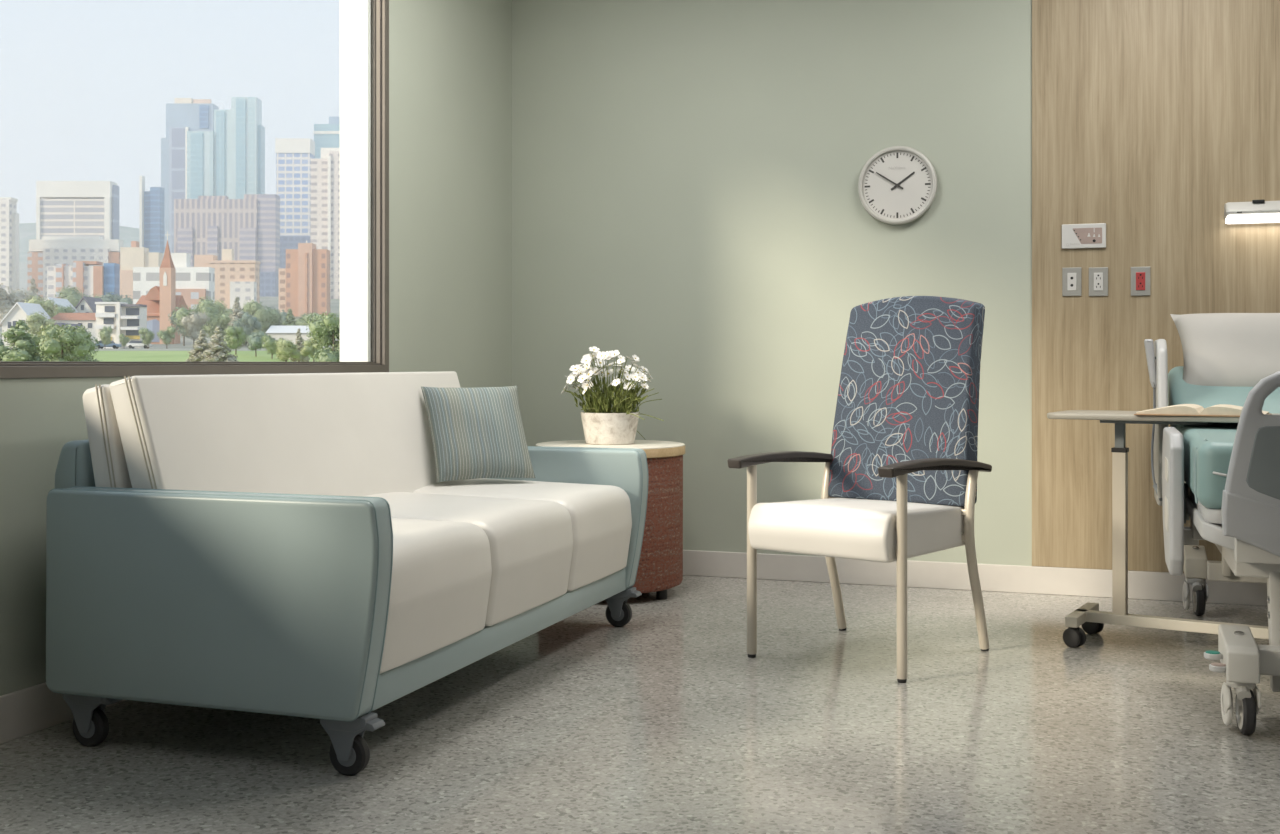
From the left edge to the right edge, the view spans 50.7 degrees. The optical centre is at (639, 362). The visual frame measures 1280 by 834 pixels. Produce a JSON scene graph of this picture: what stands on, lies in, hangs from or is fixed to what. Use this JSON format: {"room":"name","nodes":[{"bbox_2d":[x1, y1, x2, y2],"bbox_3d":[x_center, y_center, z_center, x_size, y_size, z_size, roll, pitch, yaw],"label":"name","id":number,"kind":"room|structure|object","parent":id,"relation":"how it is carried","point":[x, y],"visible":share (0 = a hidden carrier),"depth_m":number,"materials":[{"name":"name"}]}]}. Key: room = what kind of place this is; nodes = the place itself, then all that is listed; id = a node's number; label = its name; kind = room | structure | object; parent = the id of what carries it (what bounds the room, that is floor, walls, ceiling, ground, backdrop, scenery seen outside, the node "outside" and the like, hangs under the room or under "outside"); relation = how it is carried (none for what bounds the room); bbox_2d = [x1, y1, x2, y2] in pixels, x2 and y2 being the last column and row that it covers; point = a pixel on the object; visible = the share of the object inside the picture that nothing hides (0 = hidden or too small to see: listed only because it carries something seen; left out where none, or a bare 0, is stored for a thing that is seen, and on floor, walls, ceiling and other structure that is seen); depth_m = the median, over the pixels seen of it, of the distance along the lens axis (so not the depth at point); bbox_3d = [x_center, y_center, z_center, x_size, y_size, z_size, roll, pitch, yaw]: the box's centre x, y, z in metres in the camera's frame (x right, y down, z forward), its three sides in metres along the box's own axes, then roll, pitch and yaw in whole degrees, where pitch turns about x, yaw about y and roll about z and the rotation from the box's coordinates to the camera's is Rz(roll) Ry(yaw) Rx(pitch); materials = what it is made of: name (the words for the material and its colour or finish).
{"room":"hospital room","nodes":[
{"label":"hospital room","id":0,"kind":"room"},
{"bbox_2d":[0,0,511,695],"bbox_3d":[-2.123,-0.500,2.565,0.200,3.000,8.689,0,0,19],"label":"wall","id":1,"kind":"structure","parent":0,"point":[450,61],"depth_m":5.79,"materials":[{"name":"green paint"}]},
{"bbox_2d":[0,682,125,743],"bbox_3d":[-2.022,0.938,2.530,0.014,0.124,8.689,0,0,19],"label":"baseboard","id":2,"kind":"structure","parent":1,"relation":"attached to","point":[32,709],"depth_m":3.63,"materials":[{"name":"plastic"}]},
{"bbox_2d":[0,0,388,378],"bbox_3d":[-1.734,-0.798,3.476,0.061,1.683,4.265,0,0,19],"label":"window","id":3,"kind":"structure","parent":1,"relation":"in","point":[379,362],"depth_m":5.45,"materials":[{"name":"brown metal"}]},
{"bbox_2d":[340,0,370,361],"bbox_3d":[-1.824,-0.798,3.506,0.130,1.683,4.265,0,0,19],"label":"trim","id":4,"kind":"structure","parent":1,"relation":"attached to","point":[355,15],"depth_m":5.46,"materials":[{"name":"white paint"}]},
{"bbox_2d":[0,575,1279,833],"bbox_3d":[0.426,1.060,1.698,5.686,0.120,9.089,0,0,19],"label":"floor","id":5,"kind":"structure","parent":0,"point":[663,721],"depth_m":3.54,"materials":[{"name":"stone"}]},
{"bbox_2d":[46,371,647,775],"bbox_3d":[-0.787,0.517,4.311,1.044,0.966,2.037,0,0,19],"label":"sofa","id":6,"kind":"object","parent":5,"relation":"on","point":[278,544],"visible":1,"depth_m":3.49,"materials":[{"name":"teal leather"}]},
{"bbox_2d":[82,384,131,487],"bbox_3d":[-1.103,0.297,4.429,0.164,0.478,1.868,0,0,19],"label":"cushion","id":7,"kind":"object","parent":6,"relation":"on","point":[107,451],"depth_m":3.55,"materials":[{"name":"beige fabric"}]},
{"bbox_2d":[109,371,460,495],"bbox_3d":[-0.995,0.266,4.392,0.217,0.462,1.868,0,0,19],"label":"cushion","id":8,"kind":"object","parent":6,"relation":"on","point":[336,434],"depth_m":4.03,"materials":[{"name":"beige leather"}]},
{"bbox_2d":[380,517,491,673],"bbox_3d":[-0.827,0.598,3.679,0.665,0.332,0.632,0,0,19],"label":"seat cushion","id":9,"kind":"object","parent":6,"relation":"on","point":[439,601],"depth_m":3.56,"materials":[{"name":"beige leather"}]},
{"bbox_2d":[362,492,572,625],"bbox_3d":[-0.624,0.598,4.277,0.665,0.332,0.630,0,0,19],"label":"seat cushion","id":10,"kind":"object","parent":6,"relation":"on","point":[530,539],"depth_m":4.14,"materials":[{"name":"beige leather"}]},
{"bbox_2d":[421,386,535,481],"bbox_3d":[-0.590,0.255,4.927,0.375,0.335,0.220,0,0,-26],"label":"throw pillow","id":11,"kind":"object","parent":6,"relation":"on","point":[476,433],"visible":1,"depth_m":4.88,"materials":[{"name":"fabric"}]},
{"bbox_2d":[413,478,631,590],"bbox_3d":[-0.427,0.598,4.855,0.665,0.332,0.593,0,0,19],"label":"seat cushion","id":12,"kind":"object","parent":6,"relation":"on","point":[599,509],"depth_m":4.73,"materials":[{"name":"beige leather"}]},
{"bbox_2d":[535,440,684,599],"bbox_3d":[-0.128,0.676,5.860,0.650,0.647,0.650,0,0,19],"label":"side table","id":13,"kind":"object","parent":5,"relation":"on","point":[660,567],"visible":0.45,"depth_m":5.65,"materials":[{"name":"brown wood"}]},
{"bbox_2d":[561,347,663,444],"bbox_3d":[-0.123,0.142,5.870,0.428,0.422,0.489,0,0,-16],"label":"potted plant","id":14,"kind":"object","parent":13,"relation":"on","point":[603,424],"visible":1,"depth_m":5.79,"materials":[{"name":"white plant"}]},
{"bbox_2d":[727,296,991,682],"bbox_3d":[0.784,0.380,4.630,0.622,1.241,0.803,0,0,39],"label":"chair","id":15,"kind":"object","parent":5,"relation":"on","point":[902,466],"visible":1,"depth_m":4.69,"materials":[{"name":"fabric"}]},
{"bbox_2d":[1047,410,1277,647],"bbox_3d":[1.925,0.589,4.669,0.948,0.822,0.400,0,0,31],"label":"table","id":16,"kind":"object","parent":5,"relation":"on","point":[1092,620],"visible":0.96,"depth_m":4.76,"materials":[{"name":"beige paint"}]},
{"bbox_2d":[1134,404,1271,416],"bbox_3d":[1.914,0.161,4.588,0.410,0.033,0.270,0,0,28],"label":"open book","id":17,"kind":"object","parent":16,"relation":"on","point":[1221,410],"visible":0.8,"depth_m":4.50,"materials":[{"name":"paper"}]},
{"bbox_2d":[1153,339,1279,734],"bbox_3d":[2.337,0.456,4.418,1.176,1.088,2.069,0,0,19],"label":"hospital bed","id":18,"kind":"object","parent":5,"relation":"on","point":[1222,478],"visible":0.97,"depth_m":3.73,"materials":[{"name":"grey plastic"}]},
{"bbox_2d":[1144,339,1161,500],"bbox_3d":[1.912,0.210,5.025,0.056,0.596,0.182,0,0,14],"label":"rail","id":19,"kind":"object","parent":18,"relation":"on","point":[1149,345],"visible":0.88,"depth_m":5.05,"materials":[{"name":"grey plastic"}]},
{"bbox_2d":[1170,313,1279,386],"bbox_3d":[2.491,-0.015,5.151,0.863,0.370,0.290,0,0,19],"label":"bed pillow","id":20,"kind":"object","parent":18,"relation":"on","point":[1220,349],"visible":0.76,"depth_m":5.16,"materials":[{"name":"white fabric"}]},
{"bbox_2d":[512,0,1031,565],"bbox_3d":[1.881,-0.500,5.898,5.636,3.000,0.200,0,0,19],"label":"wall","id":21,"kind":"structure","parent":0,"point":[686,201],"depth_m":6.25,"materials":[{"name":"green paint"}]},
{"bbox_2d":[858,146,936,224],"bbox_3d":[1.148,-0.790,6.021,0.351,0.351,0.038,0,0,19],"label":"wall clock","id":22,"kind":"object","parent":21,"relation":"attached to","point":[897,185],"visible":1,"depth_m":6.02,"materials":[{"name":"white plastic"}]},
{"bbox_2d":[683,550,1267,605],"bbox_3d":[1.846,0.941,5.796,5.236,0.118,0.014,0,0,19],"label":"baseboard","id":23,"kind":"structure","parent":21,"relation":"attached to","point":[1146,585],"depth_m":5.92,"materials":[{"name":"plastic"}]},
{"bbox_2d":[1032,0,1279,572],"bbox_3d":[3.011,-0.559,5.401,2.775,2.881,0.012,0,0,19],"label":"wall panel","id":24,"kind":"object","parent":21,"relation":"attached to","point":[1150,117],"depth_m":5.71,"materials":[{"name":"brown wood"}]},
{"bbox_2d":[1062,267,1080,295],"bbox_3d":[1.851,-0.346,5.784,0.078,0.122,0.010,0,0,19],"label":"jack plate","id":25,"kind":"object","parent":24,"relation":"attached to","point":[1071,277],"visible":1,"depth_m":5.78,"materials":[{"name":"white plastic"}]},
{"bbox_2d":[1067,273,1075,290],"bbox_3d":[1.850,-0.346,5.783,0.037,0.076,0.004,0,0,19],"label":"receptacle","id":26,"kind":"object","parent":25,"relation":"attached to","point":[1071,277],"depth_m":5.78,"materials":[{"name":"white plastic"}]},
{"bbox_2d":[1062,223,1105,248],"bbox_3d":[1.896,-0.540,5.766,0.180,0.104,0.014,0,0,19],"label":"panel","id":27,"kind":"object","parent":24,"relation":"attached to","point":[1074,236],"visible":1,"depth_m":5.76,"materials":[{"name":"white plastic"}]},
{"bbox_2d":[1089,267,1107,295],"bbox_3d":[1.952,-0.344,5.750,0.078,0.122,0.009,0,0,19],"label":"power outlet","id":28,"kind":"object","parent":24,"relation":"attached to","point":[1098,276],"visible":1,"depth_m":5.75,"materials":[{"name":"white plastic"}]},
{"bbox_2d":[1094,273,1102,290],"bbox_3d":[1.952,-0.344,5.748,0.037,0.076,0.004,0,0,19],"label":"receptacle","id":29,"kind":"object","parent":28,"relation":"attached to","point":[1098,277],"depth_m":5.75,"materials":[{"name":"white plastic"}]},
{"bbox_2d":[1131,267,1149,295],"bbox_3d":[2.112,-0.343,5.696,0.078,0.122,0.009,0,0,19],"label":"power outlet","id":30,"kind":"object","parent":24,"relation":"attached to","point":[1140,276],"visible":1,"depth_m":5.69,"materials":[{"name":"plastic"}]},
{"bbox_2d":[1136,272,1144,289],"bbox_3d":[2.111,-0.343,5.694,0.037,0.076,0.004,0,0,19],"label":"receptacle","id":31,"kind":"object","parent":30,"relation":"attached to","point":[1140,276],"depth_m":5.69,"materials":[{"name":"red plastic"}]},
{"bbox_2d":[1224,200,1279,223],"bbox_3d":[2.702,-0.614,5.446,0.630,0.092,0.103,0,0,19],"label":"reading lamp","id":32,"kind":"object","parent":24,"relation":"attached to","point":[1256,211],"visible":1,"depth_m":5.48,"materials":[{"name":"white"}]},
{"bbox_2d":[1225,213,1279,223],"bbox_3d":[2.701,-0.585,5.445,0.622,0.034,0.097,0,0,19],"label":"diffuser","id":33,"kind":"object","parent":32,"relation":"attached to","point":[1230,218],"depth_m":5.48,"materials":[{"name":"white"}]},
{"label":"outside","id":34,"kind":"structure","parent":0,"visible":0},
{"bbox_2d":[19,223,138,261],"bbox_3d":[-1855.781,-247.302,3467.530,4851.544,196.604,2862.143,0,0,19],"label":"hills","id":35,"kind":"structure","parent":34,"point":[27,231],"depth_m":2762.89,"materials":[{"name":"grey"}]},
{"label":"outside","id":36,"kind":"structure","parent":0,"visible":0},
{"bbox_2d":[73,351,330,361],"bbox_3d":[-81.376,4.200,128.067,230.275,11.600,172.547,0,0,19],"label":"lawn","id":37,"kind":"structure","parent":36,"point":[125,356],"depth_m":166.17,"materials":[{"name":"green plant"}]},
{"bbox_2d":[0,320,49,360],"bbox_3d":[-57.968,-0.910,127.896,7.880,6.333,7.672,0,0,-8],"label":"conical tree","id":38,"kind":"object","parent":37,"relation":"on","point":[25,350],"visible":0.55,"depth_m":127.25,"materials":[{"name":"green plant"}]},
{"bbox_2d":[27,323,76,360],"bbox_3d":[-58.280,-1.145,132.404,5.030,5.462,5.331,0,0,-35],"label":"willow tree","id":39,"kind":"object","parent":37,"relation":"on","point":[41,335],"visible":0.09,"depth_m":131.64,"materials":[{"name":"green plant"}]},
{"bbox_2d":[36,324,93,360],"bbox_3d":[-54.383,-0.800,127.197,5.753,5.767,5.648,0,0,-7],"label":"willow tree","id":40,"kind":"object","parent":37,"relation":"on","point":[78,344],"visible":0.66,"depth_m":126.28,"materials":[{"name":"green plant"}]},
{"bbox_2d":[59,326,101,360],"bbox_3d":[-55.814,-1.048,133.840,4.759,5.152,4.672,0,0,6],"label":"willow tree","id":41,"kind":"object","parent":37,"relation":"on","point":[96,340],"visible":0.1,"depth_m":134.44,"materials":[{"name":"green plant"}]},
{"bbox_2d":[186,329,208,361],"bbox_3d":[-47.322,-1.560,145.929,3.682,4.102,3.104,0,0,-10],"label":"spruce tree","id":42,"kind":"object","parent":37,"relation":"on","point":[200,345],"visible":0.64,"depth_m":145.43,"materials":[{"name":"green plant"}]},
{"bbox_2d":[200,326,238,361],"bbox_3d":[-44.622,-1.610,142.943,4.217,4.698,3.555,0,0,-31],"label":"spruce tree","id":43,"kind":"object","parent":37,"relation":"on","point":[218,349],"visible":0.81,"depth_m":142.44,"materials":[{"name":"green plant"}]},
{"bbox_2d":[223,325,248,354],"bbox_3d":[-51.573,-2.791,172.081,3.367,3.951,3.898,0,0,-25],"label":"leafy tree","id":44,"kind":"object","parent":37,"relation":"on","point":[235,337],"visible":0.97,"depth_m":171.30,"materials":[{"name":"green plant"}]},
{"bbox_2d":[246,331,265,356],"bbox_3d":[-47.205,-2.241,165.714,2.700,3.372,3.672,0,0,2],"label":"leafy tree","id":45,"kind":"object","parent":37,"relation":"on","point":[254,340],"visible":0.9,"depth_m":165.32,"materials":[{"name":"green plant"}]},
{"bbox_2d":[260,334,279,358],"bbox_3d":[-43.520,-1.840,160.055,3.293,3.059,2.844,0,0,-4],"label":"leafy tree","id":46,"kind":"object","parent":37,"relation":"on","point":[269,343],"visible":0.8,"depth_m":159.53,"materials":[{"name":"green plant"}]},
{"bbox_2d":[274,338,301,361],"bbox_3d":[-37.528,-1.034,143.928,2.950,3.255,3.753,0,0,35],"label":"leafy tree","id":47,"kind":"object","parent":37,"relation":"on","point":[285,349],"visible":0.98,"depth_m":143.07,"materials":[{"name":"green plant"}]},
{"bbox_2d":[289,328,309,361],"bbox_3d":[-37.914,-1.814,150.053,2.544,4.015,2.145,0,0,-3],"label":"spruce tree","id":48,"kind":"object","parent":37,"relation":"on","point":[299,340],"visible":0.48,"depth_m":149.75,"materials":[{"name":"green plant"}]},
{"bbox_2d":[300,337,323,361],"bbox_3d":[-35.700,-1.384,147.101,2.752,3.543,3.501,0,0,44],"label":"leafy tree","id":49,"kind":"object","parent":37,"relation":"on","point":[308,349],"visible":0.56,"depth_m":146.43,"materials":[{"name":"green plant"}]},
{"bbox_2d":[304,311,339,361],"bbox_3d":[-31.432,-1.944,137.872,5.808,6.549,5.701,0,0,45],"label":"willow tree","id":50,"kind":"object","parent":37,"relation":"on","point":[322,331],"visible":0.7,"depth_m":137.25,"materials":[{"name":"green plant"}]},
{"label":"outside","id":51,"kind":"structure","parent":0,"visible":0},
{"bbox_2d":[0,262,339,350],"bbox_3d":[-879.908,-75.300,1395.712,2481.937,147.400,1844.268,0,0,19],"label":"ground","id":52,"kind":"structure","parent":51,"point":[268,301],"depth_m":381.20,"materials":[{"name":"green plant"}]},
{"bbox_2d":[0,197,18,293],"bbox_3d":[-297.944,-49.637,623.920,19.519,52.741,7.840,0,0,0],"label":"apartment tower","id":53,"kind":"structure","parent":52,"relation":"on","point":[9,217],"depth_m":620.56,"materials":[{"name":"concrete"}]},
{"bbox_2d":[0,283,29,329],"bbox_3d":[-169.770,-13.445,359.936,13.577,16.393,15.891,0,0,5],"label":"leafy tree","id":54,"kind":"object","parent":52,"relation":"on","point":[6,303],"visible":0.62,"depth_m":359.94,"materials":[{"name":"green plant"}]},
{"bbox_2d":[0,302,50,347],"bbox_3d":[-120.714,-5.815,266.450,6.910,11.860,9.900,0,0,0],"label":"gabled house","id":55,"kind":"structure","parent":52,"relation":"on","point":[20,310],"depth_m":261.99,"materials":[{"name":"concrete"}]},
{"bbox_2d":[8,288,43,302],"bbox_3d":[-170.028,-13.165,369.719,10.130,14.678,11.857,0,0,43],"label":"leafy tree","id":56,"kind":"object","parent":52,"relation":"on","point":[29,292],"visible":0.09,"depth_m":369.29,"materials":[{"name":"green plant"}]},
{"bbox_2d":[29,279,37,292],"bbox_3d":[-170.835,-14.945,379.787,9.282,17.580,7.826,0,0,16],"label":"spruce tree","id":57,"kind":"object","parent":52,"relation":"on","point":[32,286],"visible":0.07,"depth_m":379.62,"materials":[{"name":"green plant"}]},
{"bbox_2d":[25,312,55,334],"bbox_3d":[-105.807,-5.599,239.580,6.881,6.963,5.408,0,0,-2],"label":"leafy tree","id":58,"kind":"object","parent":52,"relation":"on","point":[36,321],"visible":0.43,"depth_m":238.08,"materials":[{"name":"green plant"}]},
{"bbox_2d":[23,295,57,317],"bbox_3d":[-122.950,-8.190,275.418,7.858,11.036,9.997,0,0,-23],"label":"leafy tree","id":59,"kind":"object","parent":52,"relation":"on","point":[48,306],"visible":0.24,"depth_m":273.30,"materials":[{"name":"green plant"}]},
{"bbox_2d":[44,297,78,312],"bbox_3d":[-127.063,-7.291,294.450,5.211,13.483,9.900,0,0,0],"label":"gabled house","id":60,"kind":"structure","parent":52,"relation":"on","point":[63,302],"depth_m":294.64,"materials":[{"name":"concrete"}]},
{"bbox_2d":[51,304,77,314],"bbox_3d":[-123.997,-7.818,290.095,7.317,9.444,8.471,0,0,-44],"label":"leafy tree","id":61,"kind":"object","parent":52,"relation":"on","point":[61,309],"visible":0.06,"depth_m":287.71,"materials":[{"name":"green plant"}]},
{"bbox_2d":[50,323,87,333],"bbox_3d":[-97.167,-2.929,229.450,3.700,7.427,9.900,0,0,0],"label":"gabled house","id":62,"kind":"structure","parent":52,"relation":"on","point":[59,324],"depth_m":228.63,"materials":[{"name":"concrete"}]},
{"bbox_2d":[51,313,95,342],"bbox_3d":[-112.361,-5.026,272.500,9.735,9.998,10.000,0,0,0],"label":"house","id":63,"kind":"structure","parent":52,"relation":"on","point":[88,320],"depth_m":268.01,"materials":[{"name":"concrete"}]},
{"bbox_2d":[27,236,123,299],"bbox_3d":[-269.156,-42.370,644.300,43.378,35.674,8.600,0,0,0],"label":"block","id":64,"kind":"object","parent":52,"relation":"on","point":[44,252],"visible":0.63,"depth_m":641.04,"materials":[{"name":"white concrete"}]},
{"bbox_2d":[36,181,118,238],"bbox_3d":[-377.167,-81.000,905.840,50.333,80.000,14.080,0,0,0],"label":"office block","id":65,"kind":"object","parent":52,"relation":"on","point":[63,208],"visible":0.49,"depth_m":900.05,"materials":[{"name":"concrete"}]},
{"bbox_2d":[55,286,99,306],"bbox_3d":[-174.046,-16.574,420.311,17.479,14.989,15.098,0,0,-6],"label":"leafy tree","id":66,"kind":"object","parent":52,"relation":"on","point":[70,294],"visible":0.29,"depth_m":416.98,"materials":[{"name":"green plant"}]},
{"bbox_2d":[47,261,119,298],"bbox_3d":[-207.222,-25.296,502.500,24.815,24.593,7.400,0,0,0],"label":"flats","id":67,"kind":"structure","parent":52,"relation":"on","point":[96,280],"depth_m":499.98,"materials":[{"name":"orange brick"}]},
{"bbox_2d":[75,296,102,312],"bbox_3d":[-123.556,-7.756,304.450,5.144,13.938,9.900,0,0,0],"label":"gabled house","id":68,"kind":"structure","parent":52,"relation":"on","point":[86,304],"depth_m":300.01,"materials":[{"name":"paint"}]},
{"bbox_2d":[99,326,113,345],"bbox_3d":[-89.509,-4.146,225.923,2.463,4.239,2.852,0,0,-9],"label":"leafy tree","id":69,"kind":"object","parent":52,"relation":"on","point":[105,334],"visible":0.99,"depth_m":225.63,"materials":[{"name":"green plant"}]},
{"bbox_2d":[95,340,121,348],"bbox_3d":[-92.991,-3.129,236.001,4.205,1.449,1.800,0,0,-6],"label":"car","id":70,"kind":"object","parent":52,"relation":"on","point":[113,344],"visible":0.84,"depth_m":235.25,"materials":[{"name":"grey metal"}]},
{"bbox_2d":[99,292,132,303],"bbox_3d":[-162.770,-15.551,421.133,11.223,12.850,15.264,0,0,-14],"label":"leafy tree","id":71,"kind":"object","parent":52,"relation":"on","point":[108,297],"visible":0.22,"depth_m":417.64,"materials":[{"name":"green plant"}]},
{"bbox_2d":[95,302,146,347],"bbox_3d":[-96.713,-4.902,251.410,8.241,12.604,5.220,0,0,0],"label":"house","id":72,"kind":"structure","parent":52,"relation":"on","point":[127,319],"depth_m":250.00,"materials":[{"name":"concrete"}]},
{"bbox_2d":[118,333,129,346],"bbox_3d":[-88.636,-3.623,232.051,1.935,2.877,1.672,0,0,-26],"label":"leafy tree","id":73,"kind":"object","parent":52,"relation":"on","point":[124,340],"visible":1,"depth_m":231.77,"materials":[{"name":"green plant"}]},
{"bbox_2d":[126,340,151,348],"bbox_3d":[-90.169,-3.237,243.001,4.205,1.449,1.800,0,0,-6],"label":"car","id":74,"kind":"object","parent":52,"relation":"on","point":[133,343],"visible":0.84,"depth_m":242.19,"materials":[{"name":"metal"}]},
{"bbox_2d":[120,241,162,298],"bbox_3d":[-231.926,-39.763,624.500,20.207,32.993,9.000,0,0,0],"label":"block","id":75,"kind":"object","parent":52,"relation":"on","point":[133,256],"visible":0.48,"depth_m":621.02,"materials":[{"name":"beige concrete"}]},
{"bbox_2d":[138,327,154,345],"bbox_3d":[-87.462,-4.276,240.108,2.823,4.048,3.268,0,0,28],"label":"leafy tree","id":76,"kind":"object","parent":52,"relation":"on","point":[147,335],"visible":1,"depth_m":239.39,"materials":[{"name":"green plant"}]},
{"bbox_2d":[139,176,164,256],"bbox_3d":[-348.267,-88.211,964.180,13.867,88.822,12.360,0,0,0],"label":"slim tower","id":77,"kind":"structure","parent":52,"relation":"on","point":[152,202],"depth_m":959.97,"materials":[{"name":"blue glass"}]},
{"bbox_2d":[136,231,188,343],"bbox_3d":[-119.411,-16.322,335.740,11.489,31.644,13.720,0,0,0],"label":"church","id":78,"kind":"structure","parent":52,"relation":"on","point":[160,301],"depth_m":329.82,"materials":[{"name":"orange brick"}]},
{"bbox_2d":[156,325,175,347],"bbox_3d":[-84.160,-4.444,239.906,3.569,4.420,3.082,0,0,-27],"label":"leafy tree","id":79,"kind":"object","parent":52,"relation":"on","point":[166,336],"visible":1,"depth_m":239.36,"materials":[{"name":"green plant"}]},
{"bbox_2d":[133,253,214,335],"bbox_3d":[-138.963,-18.370,402.900,22.519,28.741,7.800,0,0,0],"label":"low rise","id":80,"kind":"structure","parent":52,"relation":"on","point":[193,283],"depth_m":399.98,"materials":[{"name":"concrete"}]},
{"bbox_2d":[168,307,188,345],"bbox_3d":[-97.611,-7.519,290.520,5.873,8.868,7.988,0,0,38],"label":"leafy tree","id":81,"kind":"object","parent":52,"relation":"on","point":[182,332],"visible":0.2,"depth_m":289.15,"materials":[{"name":"green plant"}]},
{"bbox_2d":[161,98,218,252],"bbox_3d":[-362.800,-131.300,1088.350,40.800,163.800,17.700,0,0,0],"label":"skyscraper","id":82,"kind":"structure","parent":52,"relation":"on","point":[183,115],"depth_m":1080.12,"materials":[{"name":"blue glass"}]},
{"bbox_2d":[179,311,210,344],"bbox_3d":[-85.723,-6.272,259.824,5.559,7.562,4.749,0,0,-34],"label":"leafy tree","id":83,"kind":"object","parent":52,"relation":"on","point":[192,324],"visible":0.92,"depth_m":258.88,"materials":[{"name":"green plant"}]},
{"bbox_2d":[172,296,218,336],"bbox_3d":[-93.576,-8.452,284.815,9.767,11.110,8.436,0,0,-9],"label":"leafy tree","id":84,"kind":"object","parent":52,"relation":"on","point":[182,312],"visible":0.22,"depth_m":282.66,"materials":[{"name":"green plant"}]},
{"bbox_2d":[199,304,231,340],"bbox_3d":[-88.288,-7.586,279.994,8.312,9.456,7.180,0,0,28],"label":"leafy tree","id":85,"kind":"object","parent":52,"relation":"on","point":[216,319],"visible":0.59,"depth_m":278.82,"materials":[{"name":"green plant"}]},
{"bbox_2d":[214,299,233,336],"bbox_3d":[-92.306,-8.663,299.497,8.070,10.768,6.343,0,0,2],"label":"leafy tree","id":86,"kind":"object","parent":52,"relation":"on","point":[222,308],"visible":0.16,"depth_m":298.80,"materials":[{"name":"green plant"}]},
{"bbox_2d":[187,97,264,198],"bbox_3d":[-308.704,-120.981,1006.440,53.704,150.630,18.480,0,0,0],"label":"glass skyscraper","id":87,"kind":"structure","parent":52,"relation":"on","point":[228,160],"depth_m":999.43,"materials":[{"name":"teal glass"}]},
{"bbox_2d":[174,194,279,296],"bbox_3d":[-255.148,-70.235,834.820,62.711,67.337,13.640,0,0,0],"label":"building","id":88,"kind":"structure","parent":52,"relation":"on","point":[249,226],"depth_m":829.98,"materials":[{"name":"grey stone"}]},
{"bbox_2d":[194,249,260,308],"bbox_3d":[-172.770,-32.948,563.540,26.963,29.096,13.080,0,0,0],"label":"block","id":89,"kind":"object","parent":52,"relation":"on","point":[233,278],"visible":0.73,"depth_m":559.95,"materials":[{"name":"beige concrete"}]},
{"bbox_2d":[224,296,249,346],"bbox_3d":[-81.976,-8.094,275.108,5.792,10.843,6.870,0,0,-20],"label":"spruce tree","id":90,"kind":"object","parent":52,"relation":"on","point":[238,313],"visible":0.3,"depth_m":274.50,"materials":[{"name":"green plant"}]},
{"bbox_2d":[233,312,262,346],"bbox_3d":[-77.408,-6.285,265.003,5.889,7.437,4.330,0,0,5],"label":"leafy tree","id":91,"kind":"object","parent":52,"relation":"on","point":[248,322],"visible":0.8,"depth_m":263.92,"materials":[{"name":"green plant"}]},
{"bbox_2d":[240,299,282,334],"bbox_3d":[-92.225,-9.717,330.295,10.355,11.544,8.945,0,0,-33],"label":"leafy tree","id":92,"kind":"object","parent":52,"relation":"on","point":[268,318],"visible":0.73,"depth_m":328.61,"materials":[{"name":"green plant"}]},
{"bbox_2d":[266,306,286,325],"bbox_3d":[-92.020,-9.293,340.656,6.981,9.591,9.494,0,0,-24],"label":"leafy tree","id":93,"kind":"object","parent":52,"relation":"on","point":[283,317],"visible":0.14,"depth_m":338.71,"materials":[{"name":"green plant"}]},
{"bbox_2d":[266,326,311,343],"bbox_3d":[-77.222,-4.560,304.500,11.889,7.546,10.000,0,0,0],"label":"shed","id":94,"kind":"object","parent":52,"relation":"on","point":[276,332],"visible":0.3,"depth_m":300.01,"materials":[{"name":"concrete"}]},
{"bbox_2d":[282,308,295,325],"bbox_3d":[-85.375,-8.611,330.292,7.794,9.209,8.342,0,0,-2],"label":"spruce tree","id":95,"kind":"object","parent":52,"relation":"on","point":[290,317],"visible":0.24,"depth_m":329.42,"materials":[{"name":"green plant"}]},
{"bbox_2d":[275,138,314,267],"bbox_3d":[-230.833,-95.167,905.960,24.333,108.333,13.920,0,0,0],"label":"tower","id":96,"kind":"structure","parent":52,"relation":"on","point":[293,155],"depth_m":900.05,"materials":[{"name":"concrete"}]},
{"bbox_2d":[278,240,329,316],"bbox_3d":[-125.370,-29.370,503.340,18.148,32.741,7.480,0,0,0],"label":"tower","id":97,"kind":"structure","parent":52,"relation":"on","point":[304,284],"depth_m":500.95,"materials":[{"name":"concrete"}]},
{"bbox_2d":[293,313,317,325],"bbox_3d":[-81.493,-8.213,329.749,7.639,8.216,8.844,0,0,-5],"label":"leafy tree","id":98,"kind":"object","parent":52,"relation":"on","point":[298,322],"visible":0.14,"depth_m":328.85,"materials":[{"name":"green plant"}]},
{"bbox_2d":[301,312,323,325],"bbox_3d":[-75.528,-7.911,320.274,7.506,8.073,8.690,0,0,44],"label":"leafy tree","id":99,"kind":"object","parent":52,"relation":"on","point":[305,317],"visible":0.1,"depth_m":318.58,"materials":[{"name":"green plant"}]},
{"bbox_2d":[310,148,339,298],"bbox_3d":[-166.226,-74.770,745.540,29.874,87.807,13.080,0,0,0],"label":"tower","id":100,"kind":"structure","parent":52,"relation":"on","point":[325,171],"depth_m":741.99,"materials":[{"name":"concrete"}]},
{"bbox_2d":[313,116,339,158],"bbox_3d":[-228.367,-116.800,1026.590,36.644,140.400,14.180,0,0,0],"label":"tower","id":101,"kind":"structure","parent":52,"relation":"on","point":[325,135],"depth_m":1019.89,"materials":[{"name":"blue glass"}]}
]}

